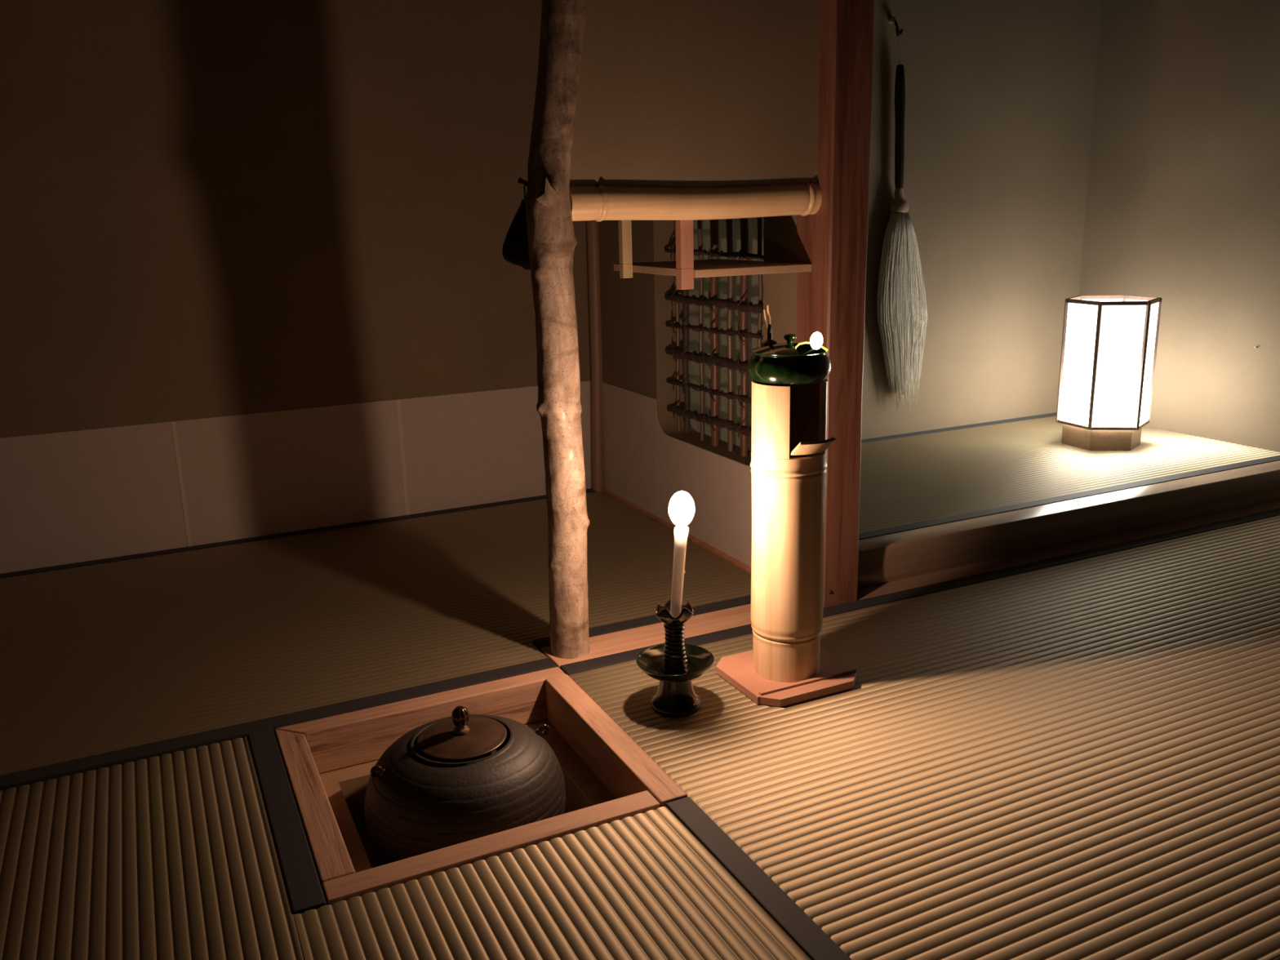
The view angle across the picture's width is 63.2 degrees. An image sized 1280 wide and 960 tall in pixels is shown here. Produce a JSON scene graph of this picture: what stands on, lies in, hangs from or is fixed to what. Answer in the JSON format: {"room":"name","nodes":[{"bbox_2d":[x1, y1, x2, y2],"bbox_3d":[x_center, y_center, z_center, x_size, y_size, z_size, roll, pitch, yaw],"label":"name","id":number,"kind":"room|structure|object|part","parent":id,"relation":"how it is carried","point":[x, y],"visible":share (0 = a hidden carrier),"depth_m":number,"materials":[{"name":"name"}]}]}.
{"room":"japanese tea room","nodes":[
{"label":"japanese tea room","id":0,"kind":"room"},
{"bbox_2d":[0,0,591,438],"bbox_3d":[-1.008,-0.764,2.071,2.086,2.040,0.060,-8,16,-25],"label":"wall","id":1,"kind":"structure","parent":0,"point":[209,208],"depth_m":2.19,"materials":[{"name":"paint"}]},
{"bbox_2d":[0,380,591,573],"bbox_3d":[-0.986,0.035,2.241,1.940,0.327,0.002,-8,16,-25],"label":"trim","id":2,"kind":"structure","parent":1,"relation":"attached to","point":[69,497],"depth_m":2.30,"materials":[{"name":"paper"}]},
{"bbox_2d":[569,0,820,186],"bbox_3d":[0.057,-1.047,1.454,0.465,1.238,0.036,-8,16,-25],"label":"wall","id":3,"kind":"structure","parent":0,"point":[675,93],"depth_m":1.56,"materials":[{"name":"paint"}]},
{"bbox_2d":[597,215,797,573],"bbox_3d":[0.095,-0.811,2.077,0.087,2.005,0.874,-8,16,-25],"label":"wall","id":4,"kind":"structure","parent":0,"point":[635,311],"depth_m":2.31,"materials":[{"name":"paint"}]},
{"bbox_2d":[602,382,751,566],"bbox_3d":[0.086,-0.004,2.269,0.001,0.318,0.872,-8,16,-25],"label":"trim","id":5,"kind":"structure","parent":4,"relation":"attached to","point":[673,480],"depth_m":2.30,"materials":[{"name":"paper"}]},
{"bbox_2d":[664,217,764,457],"bbox_3d":[0.166,-0.387,2.087,0.063,0.664,0.445,-8,16,-25],"label":"window","id":6,"kind":"structure","parent":4,"relation":"in","point":[721,326],"depth_m":2.12,"materials":[{"name":"brown wood"}]},
{"bbox_2d":[861,0,1102,439],"bbox_3d":[0.631,-0.972,2.655,1.403,2.005,0.060,-8,16,-25],"label":"wall","id":7,"kind":"structure","parent":0,"point":[1000,94],"depth_m":2.83,"materials":[{"name":"paint"}]},
{"bbox_2d":[888,17,902,36],"bbox_3d":[0.629,-1.119,2.570,0.038,0.049,0.020,13,20,44],"label":"wall hook","id":8,"kind":"object","parent":7,"relation":"attached to","point":[891,20],"visible":1,"depth_m":2.56,"materials":[{"name":"metal"}]},
{"bbox_2d":[877,35,927,408],"bbox_3d":[0.689,-0.643,2.702,0.166,0.949,0.049,-8,16,-25],"label":"whisk","id":9,"kind":"object","parent":7,"relation":"attached to","point":[902,311],"visible":1,"depth_m":2.71,"materials":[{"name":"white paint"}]},
{"bbox_3d":[0.641,-1.062,2.576,0.014,0.071,0.001,-8,16,-25],"label":"hanging cord","id":10,"kind":"part","parent":9,"relation":"part of","materials":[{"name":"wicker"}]},
{"bbox_3d":[0.654,-0.887,2.625,0.032,0.300,0.027,-8,16,-25],"label":"handle","id":11,"kind":"part","parent":9,"relation":"part of","materials":[{"name":"black paint"}]},
{"bbox_2d":[1079,0,1279,452],"bbox_3d":[2.113,-0.649,1.318,0.060,2.040,3.831,-8,16,-25],"label":"wall","id":12,"kind":"structure","parent":0,"point":[1183,204],"depth_m":2.69,"materials":[{"name":"paint"}]},
{"bbox_3d":[0.534,0.530,0.907,3.428,0.035,3.872,-8,16,-25],"label":"floor","id":13,"kind":"structure","parent":0,"visible":0},
{"bbox_2d":[0,488,751,791],"bbox_3d":[-0.766,0.274,1.853,1.946,0.056,0.969,-8,16,-25],"label":"mat","id":14,"kind":"object","parent":13,"relation":"on","point":[106,662],"visible":0.91,"depth_m":1.83,"materials":[{"name":"wicker"}]},
{"bbox_2d":[0,728,852,959],"bbox_3d":[-0.362,0.611,0.494,1.448,0.056,1.900,-8,16,-25],"label":"mat","id":15,"kind":"object","parent":13,"relation":"on","point":[203,852],"visible":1,"depth_m":1.09,"materials":[{"name":"wicker"}]},
{"bbox_2d":[319,719,616,872],"bbox_3d":[-0.220,0.559,1.397,0.423,0.274,0.423,-8,16,-25],"label":"pit","id":16,"kind":"object","parent":13,"relation":"in","point":[345,788],"visible":0.05,"depth_m":1.43,"materials":[{"name":"wood"}]},
{"bbox_2d":[364,705,565,864],"bbox_3d":[-0.227,0.403,1.357,0.259,0.234,0.259,8,17,33],"label":"tea kettle","id":17,"kind":"object","parent":16,"relation":"on","point":[463,776],"visible":0.74,"depth_m":1.28,"materials":[{"name":"metal"}]},
{"bbox_2d":[274,666,687,905],"bbox_3d":[-0.224,0.393,1.354,0.423,0.069,0.423,-8,16,-25],"label":"surround","id":18,"kind":"object","parent":16,"relation":"on","point":[308,749],"visible":0.65,"depth_m":1.38,"materials":[{"name":"brown wood"}]},
{"bbox_3d":[-0.405,0.415,1.289,0.036,0.066,0.384,-8,16,-25],"label":"rail","id":19,"kind":"part","parent":18,"relation":"part of","materials":[{"name":"brown wood"}]},
{"bbox_3d":[-0.308,0.352,1.524,0.422,0.066,0.035,-8,16,-25],"label":"rail","id":20,"kind":"part","parent":18,"relation":"part of","materials":[{"name":"brown wood"}]},
{"bbox_3d":[-0.156,0.437,1.178,0.386,0.066,0.036,-8,16,-25],"label":"rail","id":21,"kind":"part","parent":18,"relation":"part of","materials":[{"name":"brown wood"}]},
{"bbox_3d":[-0.042,0.372,1.419,0.036,0.069,0.387,-8,16,-25],"label":"rail","id":22,"kind":"part","parent":18,"relation":"part of","materials":[{"name":"brown wood"}]},
{"bbox_2d":[586,220,604,492],"bbox_3d":[-0.124,-0.896,2.423,0.047,2.000,0.033,-8,16,-25],"label":"post","id":23,"kind":"object","parent":13,"relation":"on","point":[592,226],"visible":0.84,"depth_m":2.56,"materials":[{"name":"brown wood"}]},
{"bbox_2d":[540,604,751,667],"bbox_3d":[0.080,0.275,1.768,0.498,0.055,0.081,-8,16,-25],"label":"board","id":24,"kind":"object","parent":13,"relation":"on","point":[626,640],"visible":0.23,"depth_m":1.74,"materials":[{"name":"brown wood"}]},
{"bbox_2d":[517,0,590,658],"bbox_3d":[-0.066,-0.679,1.466,0.240,1.950,0.078,-8,16,-25],"label":"post","id":25,"kind":"object","parent":24,"relation":"on","point":[552,240],"visible":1,"depth_m":1.52,"materials":[{"name":"brown wood"}]},
{"bbox_2d":[502,185,530,270],"bbox_3d":[-0.167,-0.379,1.555,0.064,0.127,0.062,6,16,27],"label":"pouch","id":26,"kind":"object","parent":25,"relation":"hanging from","point":[515,246],"visible":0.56,"depth_m":1.55,"materials":[{"name":"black fabric"}]},
{"bbox_3d":[-0.165,-0.422,1.525,0.009,0.027,0.051,-5,15,-14],"label":"loop cord","id":27,"kind":"part","parent":26,"relation":"part of","materials":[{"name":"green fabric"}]},
{"bbox_2d":[569,182,822,222],"bbox_3d":[0.087,-0.432,1.611,0.435,0.058,0.056,-8,16,-25],"label":"beam","id":28,"kind":"structure","parent":25,"relation":"attached to","point":[602,202],"depth_m":1.59,"materials":[{"name":"beige wood"}]},
{"bbox_2d":[796,0,874,608],"bbox_3d":[0.312,-0.708,1.654,0.078,2.005,0.104,-8,16,-25],"label":"post","id":29,"kind":"object","parent":13,"relation":"on","point":[831,297],"visible":0.79,"depth_m":1.70,"materials":[{"name":"red wood"}]},
{"bbox_2d":[560,507,1279,959],"bbox_3d":[0.972,0.289,1.623,1.975,0.056,0.954,-8,16,-25],"label":"mat","id":30,"kind":"object","parent":13,"relation":"on","point":[1076,756],"visible":0.88,"depth_m":1.32,"materials":[{"name":"wicker"}]},
{"bbox_2d":[635,599,714,715],"bbox_3d":[0.049,0.246,1.463,0.110,0.154,0.110,-14,19,-41],"label":"candlestick","id":31,"kind":"object","parent":30,"relation":"on","point":[675,663],"visible":0.98,"depth_m":1.45,"materials":[{"name":"black metal"}]},
{"bbox_2d":[655,599,693,626],"bbox_3d":[0.046,0.186,1.448,0.052,0.031,0.052,-8,16,-25],"label":"cup","id":32,"kind":"object","parent":31,"relation":"on","point":[662,612],"depth_m":1.43,"materials":[{"name":"brown ceramic"}]},
{"bbox_3d":[0.050,0.262,1.468,0.110,0.023,0.110,-8,16,-25],"label":"drip dish","id":33,"kind":"part","parent":31,"relation":"part of","materials":[{"name":"green ceramic"}]},
{"bbox_3d":[0.049,0.233,1.460,0.038,0.072,0.038,-8,16,-25],"label":"ribbed stem","id":34,"kind":"part","parent":31,"relation":"part of","materials":[{"name":"green ceramic"}]},
{"bbox_2d":[670,520,688,617],"bbox_3d":[0.058,0.103,1.427,0.036,0.183,0.036,-8,16,-25],"label":"candle","id":35,"kind":"object","parent":31,"relation":"on","point":[681,532],"visible":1,"depth_m":1.43,"materials":[{"name":"wax"}]},
{"bbox_2d":[715,378,857,706],"bbox_3d":[0.213,0.078,1.510,0.175,0.447,0.165,-8,16,-25],"label":"lamp stand","id":36,"kind":"object","parent":30,"relation":"on","point":[786,664],"visible":0.99,"depth_m":1.48,"materials":[{"name":"beige wood"}]},
{"bbox_3d":[0.219,0.289,1.564,0.174,0.012,0.165,-8,16,-25],"label":"board","id":37,"kind":"part","parent":36,"relation":"part of","materials":[{"name":"brown wood"}]},
{"bbox_2d":[748,324,831,385],"bbox_3d":[0.208,-0.176,1.446,0.114,0.076,0.114,-8,16,-25],"label":"oil lamp","id":38,"kind":"object","parent":36,"relation":"on","point":[774,362],"visible":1,"depth_m":1.41,"materials":[{"name":"green ceramic"}]},
{"bbox_2d":[763,309,767,328],"bbox_3d":[0.176,-0.226,1.459,0.006,0.026,0.002,4,15,20],"label":"straw","id":39,"kind":"object","parent":38,"relation":"on","point":[763,309],"visible":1,"depth_m":1.46,"materials":[{"name":"beige plant"}]},
{"bbox_2d":[766,305,770,324],"bbox_3d":[0.181,-0.231,1.458,0.006,0.027,0.003,1,14,8],"label":"straw","id":40,"kind":"object","parent":38,"relation":"on","point":[767,308],"visible":1,"depth_m":1.46,"materials":[{"name":"beige plant"}]},
{"bbox_3d":[0.203,-0.185,1.448,0.093,0.012,0.107,11,19,41],"label":"lamp lid","id":41,"kind":"part","parent":38,"relation":"part of","materials":[{"name":"green ceramic"}]},
{"bbox_2d":[748,346,831,385],"bbox_3d":[0.208,-0.159,1.450,0.114,0.041,0.114,-8,16,-25],"label":"pot","id":42,"kind":"object","parent":38,"relation":"attached to","point":[775,366],"depth_m":1.41,"materials":[{"name":"green ceramic"}]},
{"bbox_3d":[0.207,-0.195,1.441,0.017,0.014,0.017,-8,16,-25],"label":"lid knob","id":43,"kind":"part","parent":38,"relation":"part of","materials":[{"name":"green ceramic"}]},
{"bbox_2d":[857,460,1279,588],"bbox_3d":[0.990,0.101,2.216,1.403,0.128,0.062,-8,16,-25],"label":"beam","id":44,"kind":"structure","parent":13,"relation":"on","point":[886,558],"depth_m":2.12,"materials":[{"name":"brown wood"}]},
{"bbox_2d":[857,498,1279,600],"bbox_3d":[1.010,0.143,2.186,1.403,0.049,0.054,-8,16,-25],"label":"trim","id":45,"kind":"structure","parent":44,"relation":"attached to","point":[902,584],"depth_m":2.10,"materials":[{"name":"brown wood"}]},
{"bbox_3d":[0.822,0.040,2.558,1.403,0.083,0.708,-8,16,-25],"label":"trim","id":46,"kind":"structure","parent":13,"relation":"on","visible":0},
{"bbox_2d":[858,412,1279,540],"bbox_3d":[0.821,-0.022,2.541,1.399,0.045,0.706,-8,16,-25],"label":"mat","id":47,"kind":"object","parent":46,"relation":"on","point":[916,480],"visible":0.6,"depth_m":2.47,"materials":[{"name":"fabric"}]},
{"bbox_2d":[1056,294,1161,450],"bbox_3d":[1.192,-0.275,2.657,0.209,0.373,0.228,-8,16,-25],"label":"paper lantern","id":48,"kind":"object","parent":47,"relation":"on","point":[1109,343],"visible":1,"depth_m":2.59,"materials":[{"name":"white paper"}]},
{"bbox_3d":[1.102,-0.291,2.617,0.008,0.309,0.109,-8,16,-25],"label":"paper panel","id":49,"kind":"part","parent":48,"relation":"part of","materials":[{"name":"white paper"}]},
{"bbox_3d":[1.205,-0.326,2.742,0.090,0.309,0.062,-8,16,-25],"label":"paper panel","id":50,"kind":"part","parent":48,"relation":"part of","materials":[{"name":"white paper"}]},
{"bbox_3d":[1.177,-0.279,2.559,0.090,0.309,0.062,-8,16,-25],"label":"paper panel","id":51,"kind":"part","parent":48,"relation":"part of","materials":[{"name":"white paper"}]},
{"bbox_3d":[1.279,-0.313,2.684,0.008,0.309,0.109,-8,16,-25],"label":"paper panel","id":52,"kind":"part","parent":48,"relation":"part of","materials":[{"name":"white paper"}]},
{"bbox_3d":[1.265,-0.289,2.593,0.099,0.309,0.048,-8,16,-25],"label":"paper panel","id":53,"kind":"part","parent":48,"relation":"part of","materials":[{"name":"white paper"}]},
{"bbox_3d":[0.485,-1.448,0.401,3.548,0.040,3.992,-8,16,-25],"label":"ceiling","id":54,"kind":"structure","parent":0,"visible":0},
{"bbox_2d":[613,220,812,289],"bbox_3d":[0.094,-1.020,1.649,0.246,1.389,0.312,-8,16,-25],"label":"shelf","id":55,"kind":"object","parent":54,"relation":"hanging from","point":[685,268],"visible":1,"depth_m":1.71,"materials":[{"name":"brown wood"}]}
]}

